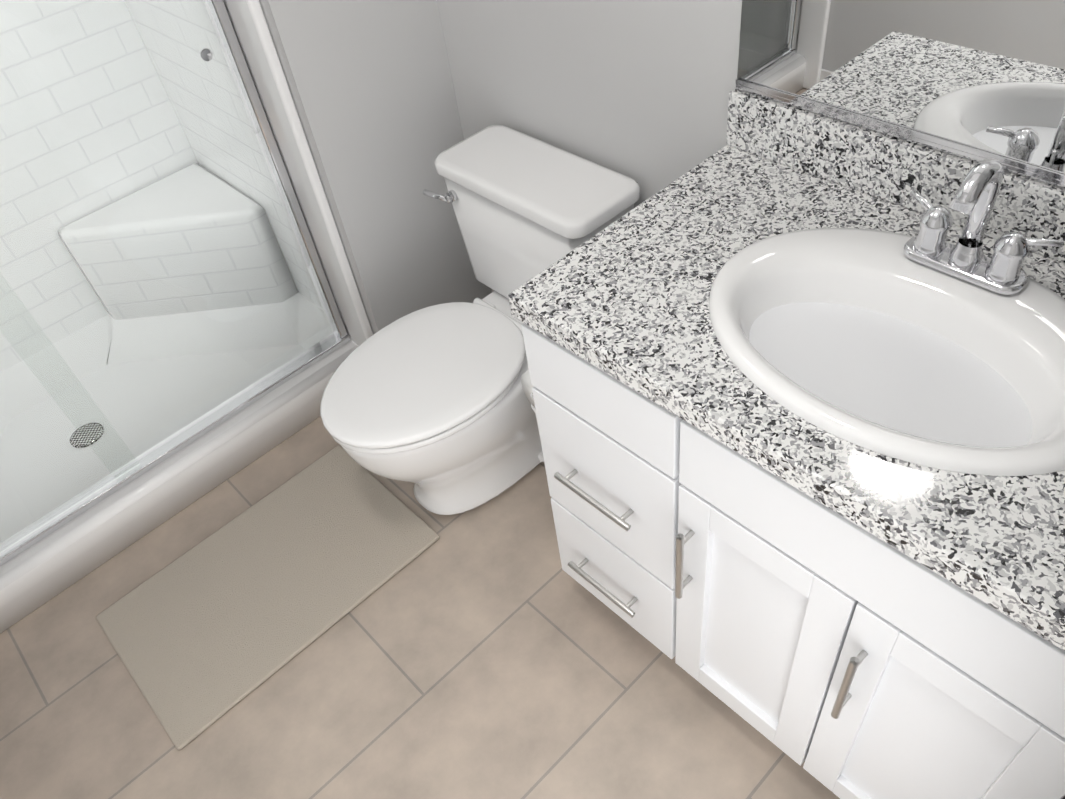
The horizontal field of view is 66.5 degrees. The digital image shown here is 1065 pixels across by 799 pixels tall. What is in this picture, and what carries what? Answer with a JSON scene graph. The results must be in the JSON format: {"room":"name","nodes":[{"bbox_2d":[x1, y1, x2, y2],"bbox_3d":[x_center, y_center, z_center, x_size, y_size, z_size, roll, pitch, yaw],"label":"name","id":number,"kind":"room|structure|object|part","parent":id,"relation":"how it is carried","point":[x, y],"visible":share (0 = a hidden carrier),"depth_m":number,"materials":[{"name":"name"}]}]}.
{"room":"bathroom","nodes":[
{"label":"bathroom","id":0,"kind":"room"},
{"bbox_2d":[259,0,490,333],"bbox_3d":[-0.698,-1.309,1.827,0.502,2.660,0.955,-38,52,-25],"label":"wall","id":1,"kind":"structure","parent":0,"point":[371,86],"depth_m":1.95,"materials":[{"name":"grey paint"}]},
{"bbox_2d":[0,416,839,798],"bbox_3d":[-0.457,0.500,1.971,2.040,0.100,2.804,-38,52,-25],"label":"floor","id":2,"kind":"structure","parent":0,"point":[490,650],"depth_m":1.75,"materials":[{"name":"tile"}]},
{"bbox_2d":[0,0,373,633],"bbox_3d":[-1.339,-0.565,1.596,1.434,2.108,0.823,-38,52,-25],"label":"shower","id":3,"kind":"object","parent":2,"relation":"on","point":[184,322],"visible":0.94,"depth_m":2.25,"materials":[{"name":"white plastic"}]},
{"bbox_2d":[96,446,439,749],"bbox_3d":[-0.642,0.433,1.986,0.720,0.013,0.455,-38,52,-25],"label":"bath mat","id":4,"kind":"object","parent":2,"relation":"on","point":[203,635],"visible":1,"depth_m":1.96,"materials":[{"name":"beige fabric"}]},
{"bbox_2d":[320,125,639,514],"bbox_3d":[-0.188,-0.133,1.952,0.766,0.734,0.594,-38,52,-25],"label":"toilet","id":5,"kind":"object","parent":2,"relation":"on","point":[432,404],"visible":0.73,"depth_m":1.80,"materials":[{"name":"white ceramic"}]},
{"bbox_3d":[-0.249,-0.064,1.826,0.497,0.024,0.382,-38,52,-25],"label":"seat lid","id":6,"kind":"part","parent":5,"relation":"part of","materials":[{"name":"white plastic"}]},
{"bbox_3d":[-0.250,-0.046,1.840,0.480,0.018,0.378,-38,52,-25],"label":"seat","id":7,"kind":"part","parent":5,"relation":"part of","materials":[{"name":"white plastic"}]},
{"bbox_3d":[-0.216,-0.479,1.892,0.035,0.027,0.091,-38,52,-25],"label":"lever","id":8,"kind":"part","parent":5,"relation":"part of","materials":[{"name":"silver metal"}]},
{"bbox_3d":[-0.166,0.048,2.019,0.633,0.384,0.368,-38,52,-25],"label":"bowl","id":9,"kind":"part","parent":5,"relation":"part of","materials":[{"name":"white ceramic"}]},
{"bbox_3d":[0.000,-0.489,1.778,0.213,0.036,0.472,-38,52,-25],"label":"tank lid","id":10,"kind":"part","parent":5,"relation":"part of","materials":[{"name":"white ceramic"}]},
{"bbox_3d":[0.021,-0.368,1.904,0.193,0.314,0.450,-38,52,-25],"label":"tank","id":11,"kind":"part","parent":5,"relation":"part of","materials":[{"name":"white ceramic"}]},
{"bbox_2d":[531,404,540,439],"bbox_3d":[0.142,0.127,1.847,0.238,0.450,0.128,-38,52,-25],"label":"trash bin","id":12,"kind":"object","parent":2,"relation":"on","point":[533,408],"visible":0.06,"depth_m":1.67,"materials":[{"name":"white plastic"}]},
{"bbox_2d":[508,89,1064,798],"bbox_3d":[0.460,0.110,1.371,0.588,1.077,1.030,-38,52,-25],"label":"bathroom vanity","id":13,"kind":"object","parent":2,"relation":"on","point":[794,383],"visible":1,"depth_m":1.13,"materials":[{"name":"painted wood"},{"name":"metal"}]},
{"bbox_2d":[708,227,1064,476],"bbox_3d":[0.492,-0.063,1.102,0.412,0.202,0.544,-38,52,-25],"label":"sink","id":14,"kind":"object","parent":13,"relation":"in","point":[908,353],"depth_m":1.09,"materials":[{"name":"white ceramic"}]},
{"bbox_2d":[903,158,1063,294],"bbox_3d":[0.566,-0.228,1.054,0.114,0.180,0.205,-38,52,-25],"label":"faucet","id":15,"kind":"object","parent":13,"relation":"on","point":[933,264],"depth_m":1.09,"materials":[{"name":"silver metal"}]},
{"bbox_2d":[437,0,741,207],"bbox_3d":[0.407,-0.769,1.125,0.100,2.660,1.849,-38,52,-25],"label":"wall","id":16,"kind":"structure","parent":0,"point":[638,91],"depth_m":1.64,"materials":[{"name":"grey paint"}]},
{"bbox_2d":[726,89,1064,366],"bbox_3d":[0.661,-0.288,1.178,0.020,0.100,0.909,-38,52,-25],"label":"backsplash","id":17,"kind":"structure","parent":16,"relation":"attached to","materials":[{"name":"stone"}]},
{"bbox_2d":[735,0,1064,188],"bbox_3d":[0.608,-0.637,0.822,0.009,0.900,0.903,-38,52,-25],"label":"mirror","id":18,"kind":"object","parent":16,"relation":"attached to","point":[976,80],"visible":0.94,"depth_m":1.15,"materials":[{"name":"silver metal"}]}
]}

